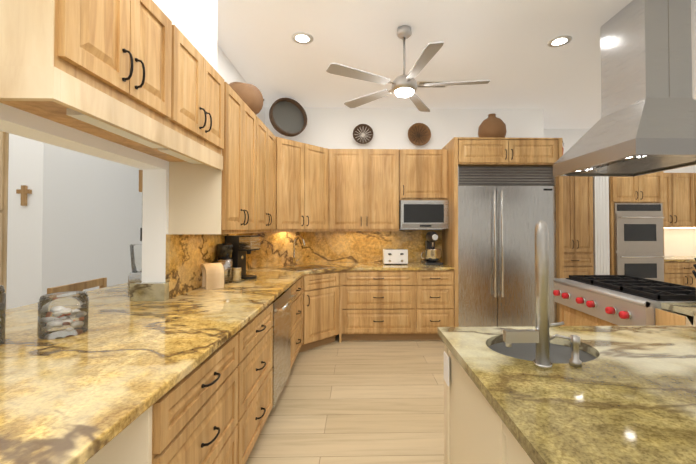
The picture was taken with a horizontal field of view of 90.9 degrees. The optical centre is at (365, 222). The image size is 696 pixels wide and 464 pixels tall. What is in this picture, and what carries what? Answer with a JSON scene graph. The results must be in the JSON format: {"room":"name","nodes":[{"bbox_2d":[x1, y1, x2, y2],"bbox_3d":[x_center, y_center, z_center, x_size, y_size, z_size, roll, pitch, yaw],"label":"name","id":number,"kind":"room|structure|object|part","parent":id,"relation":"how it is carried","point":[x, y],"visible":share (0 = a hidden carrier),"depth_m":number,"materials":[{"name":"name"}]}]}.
{"room":"kitchen","nodes":[
{"label":"kitchen","id":0,"kind":"room"},
{"bbox_2d":[6,133,56,309],"bbox_3d":[-5.105,-0.102,3.432,3.800,3.110,0.150,0,-1,-1],"label":"wall","id":1,"kind":"structure","parent":0,"point":[31,230],"depth_m":3.40,"materials":[{"name":"white paint"}]},
{"bbox_2d":[16,185,31,205],"bbox_3d":[-3.373,-0.268,3.382,0.130,0.200,0.023,0,-1,-1],"label":"cross","id":2,"kind":"object","parent":1,"relation":"attached to","point":[24,191],"visible":0.96,"depth_m":3.37,"materials":[{"name":"brown wood"}]},
{"bbox_2d":[55,146,142,296],"bbox_3d":[-3.312,-0.079,4.970,0.150,3.110,2.850,0,-1,-1],"label":"wall","id":3,"kind":"structure","parent":0,"point":[98,213],"depth_m":4.08,"materials":[{"name":"white paint"}]},
{"bbox_2d":[0,0,217,169],"bbox_3d":[-1.218,-1.057,-0.148,0.500,1.310,4.999,0,-1,-1],"label":"wall","id":4,"kind":"structure","parent":0,"point":[194,22],"depth_m":1.84,"materials":[{"name":"white paint"}]},
{"bbox_2d":[0,0,223,169],"bbox_3d":[-1.137,-0.693,1.718,0.420,0.640,1.324,0,-1,-1],"label":"upper cabinet","id":5,"kind":"object","parent":4,"relation":"attached to","point":[143,76],"visible":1,"depth_m":1.36,"materials":[{"name":"brown wood"}]},
{"bbox_2d":[142,45,264,282],"bbox_3d":[-1.467,-0.100,3.574,0.160,3.110,2.480,0,-1,-1],"label":"wall","id":6,"kind":"structure","parent":0,"point":[155,207],"depth_m":2.33,"materials":[{"name":"white paint"}]},
{"bbox_2d":[139,170,142,240],"bbox_3d":[-1.542,-0.078,2.387,0.035,0.570,0.070,0,-1,-1],"label":"wall clock","id":7,"kind":"object","parent":6,"relation":"attached to","point":[140,180],"visible":0.23,"depth_m":2.35,"materials":[{"name":"brown wood"}]},
{"bbox_2d":[168,82,275,233],"bbox_3d":[-1.167,-0.450,3.122,0.420,1.084,1.488,0,-1,-1],"label":"upper cabinet","id":8,"kind":"object","parent":6,"relation":"attached to","point":[236,194],"visible":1,"depth_m":2.53,"materials":[{"name":"brown wood"}]},
{"bbox_2d":[228,82,263,113],"bbox_3d":[-1.176,-1.193,3.312,0.330,0.364,0.539,0,-1,-1],"label":"clay pot","id":9,"kind":"object","parent":8,"relation":"on","point":[250,96],"visible":0.5,"depth_m":3.16,"materials":[{"name":"ceramic"}]},
{"bbox_2d":[245,334,443,463],"bbox_3d":[0.014,1.465,2.592,14.000,0.050,10.500,0,-1,-1],"label":"floor","id":10,"kind":"structure","parent":0,"point":[362,402],"depth_m":2.65,"materials":[{"name":"brown wood"}]},
{"bbox_2d":[0,131,8,292],"bbox_3d":[-3.890,0.259,3.664,0.670,2.395,0.622,0,-1,-1],"label":"tall cabinet","id":11,"kind":"object","parent":10,"relation":"on","point":[4,148],"visible":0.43,"depth_m":3.38,"materials":[{"name":"brown wood"}]},
{"bbox_2d":[47,278,106,297],"bbox_3d":[-2.674,0.980,2.942,0.460,0.930,0.580,0,-1,-1],"label":"chair","id":12,"kind":"object","parent":10,"relation":"on","point":[99,282],"visible":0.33,"depth_m":2.93,"materials":[{"name":"brown wood"}]},
{"bbox_2d":[84,327,243,463],"bbox_3d":[-0.987,0.982,1.372,0.698,0.880,0.730,0,-1,-1],"label":"base cabinet","id":13,"kind":"object","parent":10,"relation":"on","point":[216,406],"depth_m":1.30,"materials":[{"name":"brown wood"}]},
{"bbox_2d":[0,262,453,463],"bbox_3d":[-0.543,0.541,2.507,3.342,0.035,4.626,0,-1,-1],"label":"countertop","id":14,"kind":"structure","parent":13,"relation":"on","point":[119,365],"depth_m":1.29,"materials":[{"name":"stone"}]},
{"bbox_2d":[0,285,5,344],"bbox_3d":[-1.581,0.382,1.394,0.160,0.247,0.160,0,-1,-1],"label":"glass jar","id":15,"kind":"object","parent":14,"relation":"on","point":[2,314],"visible":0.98,"depth_m":1.47,"materials":[{"name":"white"}]},
{"bbox_2d":[37,291,88,338],"bbox_3d":[-1.385,0.416,1.573,0.176,0.185,0.176,0,-1,-1],"label":"glass jar","id":16,"kind":"object","parent":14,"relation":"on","point":[46,300],"visible":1,"depth_m":1.58,"materials":[{"name":"white"}]},
{"bbox_2d":[42,306,86,331],"bbox_3d":[-1.387,0.441,1.573,0.159,0.109,0.140,0,-1,-1],"label":"shell","id":17,"kind":"object","parent":16,"relation":"in","point":[62,314],"depth_m":1.54,"materials":[{"name":"white"}]},
{"bbox_2d":[128,272,141,288],"bbox_3d":[-1.830,0.462,2.768,0.150,0.130,0.150,0,-1,-1],"label":"blender","id":18,"kind":"object","parent":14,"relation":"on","point":[134,277],"visible":0.35,"depth_m":2.70,"materials":[{"name":"silver metal"}]},
{"bbox_2d":[130,244,141,271],"bbox_3d":[-1.830,0.285,2.770,0.130,0.220,0.130,0,-1,-1],"label":"blender jar","id":19,"kind":"object","parent":18,"relation":"on","point":[133,262],"visible":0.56,"depth_m":2.78,"materials":[{"name":"clear glass"}]},
{"bbox_2d":[200,263,223,289],"bbox_3d":[-1.261,0.430,2.800,0.140,0.198,0.185,1,-1,-43],"label":"stand","id":20,"kind":"object","parent":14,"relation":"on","point":[213,275],"visible":0.88,"depth_m":2.75,"materials":[{"name":"beige wood"}]},
{"bbox_2d":[216,243,232,282],"bbox_3d":[-1.267,0.359,3.081,0.140,0.345,0.140,0,-1,-1],"label":"coffee grinder","id":21,"kind":"object","parent":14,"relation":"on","point":[224,253],"visible":0.9,"depth_m":3.03,"materials":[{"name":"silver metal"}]},
{"bbox_2d":[231,267,241,282],"bbox_3d":[-1.146,0.463,3.042,0.088,0.135,0.088,0,-1,-1],"label":"steel cup","id":22,"kind":"object","parent":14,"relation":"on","point":[236,274],"visible":0.98,"depth_m":3.01,"materials":[{"name":"silver metal"}]},
{"bbox_2d":[225,235,259,278],"bbox_3d":[-1.184,0.330,3.302,0.278,0.410,0.176,0,-1,11],"label":"coffee maker","id":23,"kind":"object","parent":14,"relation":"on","point":[243,245],"visible":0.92,"depth_m":3.23,"materials":[{"name":"black plastic"}]},
{"bbox_2d":[292,235,305,265],"bbox_3d":[-0.830,0.351,4.278,0.197,0.396,0.236,0,-1,-1],"label":"faucet","id":24,"kind":"object","parent":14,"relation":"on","point":[297,236],"visible":1,"depth_m":4.32,"materials":[{"name":"silver metal"}]},
{"bbox_2d":[277,265,332,271],"bbox_3d":[-0.709,0.543,4.141,0.380,0.008,0.580,-1,-1,44],"label":"sink","id":25,"kind":"object","parent":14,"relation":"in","point":[305,268],"visible":0.98,"depth_m":4.08,"materials":[{"name":"brown stone"}]},
{"bbox_2d":[383,249,407,264],"bbox_3d":[0.401,0.454,4.620,0.320,0.202,0.212,0,-1,-1],"label":"toaster","id":26,"kind":"object","parent":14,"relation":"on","point":[394,256],"visible":1,"depth_m":4.53,"materials":[{"name":"white plastic"}]},
{"bbox_2d":[421,231,442,264],"bbox_3d":[0.869,0.334,4.586,0.275,0.441,0.386,0,-1,-1],"label":"stand mixer","id":27,"kind":"object","parent":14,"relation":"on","point":[432,254],"visible":1,"depth_m":4.47,"materials":[{"name":"grey plastic"}]},
{"bbox_2d":[244,304,272,463],"bbox_3d":[-1.002,0.993,2.092,0.698,0.880,0.710,0,-1,-1],"label":"base cabinet","id":28,"kind":"object","parent":10,"relation":"on","point":[258,332],"depth_m":2.07,"materials":[{"name":"brown wood"}]},
{"bbox_2d":[270,288,296,408],"bbox_3d":[-0.656,0.958,2.765,0.104,0.760,0.610,0,-1,-1],"label":"dishwasher","id":29,"kind":"object","parent":28,"relation":"in","point":[281,303],"visible":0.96,"depth_m":2.70,"materials":[{"name":"silver metal"}]},
{"bbox_2d":[289,277,302,368],"bbox_3d":[-1.031,1.013,3.422,0.698,0.880,0.710,0,-1,-1],"label":"base cabinet","id":30,"kind":"object","parent":10,"relation":"on","point":[296,342],"depth_m":3.39,"materials":[{"name":"brown wood"}]},
{"bbox_2d":[299,271,338,351],"bbox_3d":[-0.862,1.026,4.294,1.074,0.880,1.024,0,-1,-1],"label":"base cabinet","id":31,"kind":"object","parent":10,"relation":"on","point":[320,291],"visible":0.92,"depth_m":3.96,"materials":[{"name":"brown wood"}]},
{"bbox_2d":[339,270,418,341],"bbox_3d":[0.140,1.029,4.503,0.935,0.880,0.648,0,-1,-1],"label":"base cabinet","id":32,"kind":"object","parent":10,"relation":"on","point":[398,305],"depth_m":4.19,"materials":[{"name":"brown wood"}]},
{"bbox_2d":[415,270,453,339],"bbox_3d":[0.848,1.029,4.518,0.481,0.880,0.648,0,-1,-1],"label":"base cabinet","id":33,"kind":"object","parent":10,"relation":"on","point":[434,289],"depth_m":4.20,"materials":[{"name":"brown wood"}]},
{"bbox_2d":[441,137,563,326],"bbox_3d":[1.766,0.209,4.527,1.355,2.520,0.696,0,-1,-1],"label":"surround","id":34,"kind":"object","parent":10,"relation":"on","point":[481,151],"visible":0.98,"depth_m":4.24,"materials":[{"name":"brown wood"}]},
{"bbox_2d":[478,114,505,137],"bbox_3d":[1.645,-1.229,4.448,0.350,0.350,0.350,0,-1,-1],"label":"jug","id":35,"kind":"object","parent":34,"relation":"on","point":[492,125],"visible":0.75,"depth_m":4.31,"materials":[{"name":"brown ceramic"}]},
{"bbox_2d":[458,166,556,326],"bbox_3d":[1.763,0.377,4.539,1.256,2.185,0.662,0,-1,-1],"label":"fridge","id":36,"kind":"object","parent":10,"relation":"on","point":[503,211],"visible":0.65,"depth_m":4.28,"materials":[{"name":"silver metal"}]},
{"bbox_2d":[444,308,693,463],"bbox_3d":[1.500,0.981,1.294,2.243,0.879,1.827,0,-1,-1],"label":"kitchen island","id":37,"kind":"object","parent":10,"relation":"on","point":[476,430],"depth_m":1.40,"materials":[{"name":"beige paint"}]},
{"bbox_3d":[0.714,0.630,1.399,0.438,0.175,0.358,0,-1,-1],"label":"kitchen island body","id":38,"kind":"part","parent":37,"relation":"part of","materials":[{"name":"grey metal"}]},
{"bbox_2d":[437,302,695,463],"bbox_3d":[1.512,0.523,1.276,2.300,0.035,1.878,0,-1,-1],"label":"island countertop","id":39,"kind":"structure","parent":37,"relation":"on","point":[627,395],"depth_m":1.02,"materials":[{"name":"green stone"}]},
{"bbox_2d":[503,220,563,368],"bbox_3d":[0.594,0.247,1.207,0.211,0.511,0.060,0,-1,-1],"label":"island faucet","id":40,"kind":"object","parent":39,"relation":"on","point":[538,335],"visible":1,"depth_m":1.19,"materials":[{"name":"silver metal"}]},
{"bbox_2d":[549,334,581,366],"bbox_3d":[0.716,0.451,1.224,0.092,0.105,0.063,0,-1,-1],"label":"soap dispenser","id":41,"kind":"object","parent":39,"relation":"on","point":[574,361],"visible":0.96,"depth_m":1.20,"materials":[{"name":"silver metal"}]},
{"bbox_2d":[692,258,695,277],"bbox_3d":[2.166,0.355,2.128,0.208,0.324,0.130,0,-1,-13],"label":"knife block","id":42,"kind":"object","parent":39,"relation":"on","point":[694,271],"visible":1,"depth_m":2.16,"materials":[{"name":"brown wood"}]},
{"bbox_2d":[563,176,593,277],"bbox_3d":[3.212,0.235,5.547,0.600,2.500,0.657,0,-1,-1],"label":"pantry","id":43,"kind":"object","parent":10,"relation":"on","point":[578,224],"visible":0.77,"depth_m":5.26,"materials":[{"name":"brown light honey-toned wood"}]},
{"bbox_2d":[553,275,695,325],"bbox_3d":[2.171,0.965,2.745,0.840,0.955,1.040,0,-1,-1],"label":"range","id":44,"kind":"object","parent":10,"relation":"on","point":[604,300],"visible":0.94,"depth_m":2.65,"materials":[{"name":"silver metal"}]},
{"bbox_2d":[609,171,664,281],"bbox_3d":[4.182,0.335,5.528,0.820,2.300,0.733,0,-1,-1],"label":"tall cabinet","id":45,"kind":"object","parent":10,"relation":"on","point":[647,188],"depth_m":5.22,"materials":[{"name":"brown wood"}]},
{"bbox_3d":[4.186,0.362,5.380,0.740,1.320,0.437,0,-1,-1],"label":"tall oven cabinet front","id":46,"kind":"part","parent":45,"relation":"part of","materials":[{"name":"silver metal"}]},
{"bbox_2d":[664,262,695,286],"bbox_3d":[5.012,1.046,5.592,0.832,0.880,0.618,0,-1,-1],"label":"base cabinet","id":47,"kind":"object","parent":10,"relation":"on","point":[680,273],"visible":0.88,"depth_m":5.27,"materials":[{"name":"brown wood"}]},
{"bbox_2d":[664,256,695,261],"bbox_3d":[5.364,0.588,5.603,1.535,0.035,0.626,0,-1,-1],"label":"countertop","id":48,"kind":"structure","parent":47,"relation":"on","point":[679,259],"depth_m":5.28,"materials":[{"name":"stone"}]},
{"bbox_2d":[265,107,537,229],"bbox_3d":[0.454,-0.080,4.930,4.060,3.110,0.150,0,-1,-1],"label":"wall","id":49,"kind":"structure","parent":0,"point":[329,128],"depth_m":4.87,"materials":[{"name":"white paint"}]},
{"bbox_2d":[130,230,441,300],"bbox_3d":[-0.239,0.309,3.567,2.695,0.460,2.535,0,-1,-1],"label":"backsplash","id":50,"kind":"structure","parent":49,"relation":"attached to","point":[187,255],"depth_m":4.40,"materials":[{"name":"stone"}]},
{"bbox_2d":[269,98,306,136],"bbox_3d":[-0.995,-1.366,4.432,0.490,0.495,0.126,1,-1,-33],"label":"basket","id":51,"kind":"object","parent":49,"relation":"attached to","point":[288,117],"visible":1,"depth_m":4.45,"materials":[{"name":"wicker"}]},
{"bbox_2d":[274,136,328,231],"bbox_3d":[-0.941,-0.431,4.351,0.925,1.084,0.960,0,-1,-1],"label":"upper cabinet","id":52,"kind":"object","parent":49,"relation":"attached to","point":[302,187],"visible":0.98,"depth_m":4.13,"materials":[{"name":"brown wood"}]},
{"bbox_2d":[353,124,372,143],"bbox_3d":[-0.033,-1.242,4.816,0.290,0.289,0.086,0,-1,-1],"label":"hanging basket","id":53,"kind":"object","parent":49,"relation":"attached to","point":[362,133],"visible":1,"depth_m":4.82,"materials":[{"name":"wicker"}]},
{"bbox_2d":[329,149,447,230],"bbox_3d":[0.300,-0.427,4.652,1.570,1.084,0.410,0,-1,-1],"label":"upper cabinet","id":54,"kind":"object","parent":49,"relation":"attached to","point":[369,189],"visible":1,"depth_m":4.49,"materials":[{"name":"brown wood"}]},
{"bbox_2d":[399,200,448,228],"bbox_3d":[0.768,-0.101,4.657,0.625,0.375,0.409,0,-1,-1],"label":"microwave","id":55,"kind":"object","parent":54,"relation":"attached to","point":[423,214],"visible":0.98,"depth_m":4.46,"materials":[{"name":"silver metal"}]},
{"bbox_2d":[408,123,430,145],"bbox_3d":[0.757,-1.241,4.833,0.330,0.329,0.088,0,-1,-1],"label":"hanging basket","id":56,"kind":"object","parent":49,"relation":"attached to","point":[419,134],"visible":1,"depth_m":4.84,"materials":[{"name":"wicker"}]},
{"bbox_2d":[217,0,695,128],"bbox_3d":[0.014,-1.720,2.640,14.000,0.100,10.500,0,-1,-1],"label":"ceiling","id":57,"kind":"structure","parent":0,"point":[510,54],"depth_m":3.30,"materials":[{"name":"white paint"}]},
{"bbox_2d":[291,32,312,43],"bbox_3d":[-0.566,-1.657,3.077,0.196,0.010,0.196,0,-1,-1],"label":"recessed light","id":58,"kind":"object","parent":57,"relation":"in","point":[301,37],"visible":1,"depth_m":3.07,"materials":[{"name":"white plastic"}]},
{"bbox_2d":[326,25,489,111],"bbox_3d":[0.362,-1.373,2.909,1.342,0.585,1.349,0,-1,-1],"label":"ceiling fan","id":59,"kind":"object","parent":57,"relation":"hanging from","point":[404,86],"visible":1,"depth_m":2.84,"materials":[{"name":"silver metal"}]},
{"bbox_2d":[417,81,449,87],"bbox_3d":[0.794,-1.640,4.056,0.380,0.016,0.170,0,-1,-1],"label":"ceiling vent","id":60,"kind":"object","parent":57,"relation":"in","point":[420,82],"visible":0.5,"depth_m":4.02,"materials":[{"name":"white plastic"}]},
{"bbox_2d":[547,35,571,46],"bbox_3d":[1.774,-1.657,3.127,0.196,0.010,0.196,0,-1,-1],"label":"recessed light","id":61,"kind":"object","parent":57,"relation":"in","point":[561,40],"visible":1,"depth_m":3.12,"materials":[{"name":"white plastic"}]},
{"bbox_2d":[553,0,695,176],"bbox_3d":[2.181,-1.057,2.781,0.780,1.220,0.970,0,-1,-1],"label":"range hood","id":62,"kind":"object","parent":57,"relation":"hanging from","point":[645,124],"visible":1,"depth_m":2.46,"materials":[{"name":"silver metal"}]},
{"bbox_2d":[538,109,544,137],"bbox_3d":[2.515,-0.073,5.379,0.080,3.110,0.960,0,-1,-1],"label":"wall","id":63,"kind":"structure","parent":0,"point":[541,131],"depth_m":4.92,"materials":[{"name":"white paint"}]},
{"bbox_2d":[545,129,695,255],"bbox_3d":[4.703,-0.064,5.991,4.480,3.110,0.150,0,-1,-1],"label":"wall","id":64,"kind":"structure","parent":0,"point":[679,241],"depth_m":5.92,"materials":[{"name":"white paint"}]},
{"bbox_2d":[593,177,609,274],"bbox_3d":[3.641,0.335,5.571,0.220,2.300,0.624,0,-1,-1],"label":"door frame","id":65,"kind":"structure","parent":64,"relation":"attached to","point":[601,254],"depth_m":5.27,"materials":[{"name":"white painted wood"}]},
{"bbox_2d":[664,173,695,227],"bbox_3d":[5.354,-0.360,5.725,1.520,0.905,0.410,0,-1,-1],"label":"upper cabinet","id":66,"kind":"object","parent":64,"relation":"attached to","point":[679,200],"visible":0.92,"depth_m":5.55,"materials":[{"name":"brown wood"}]}
]}

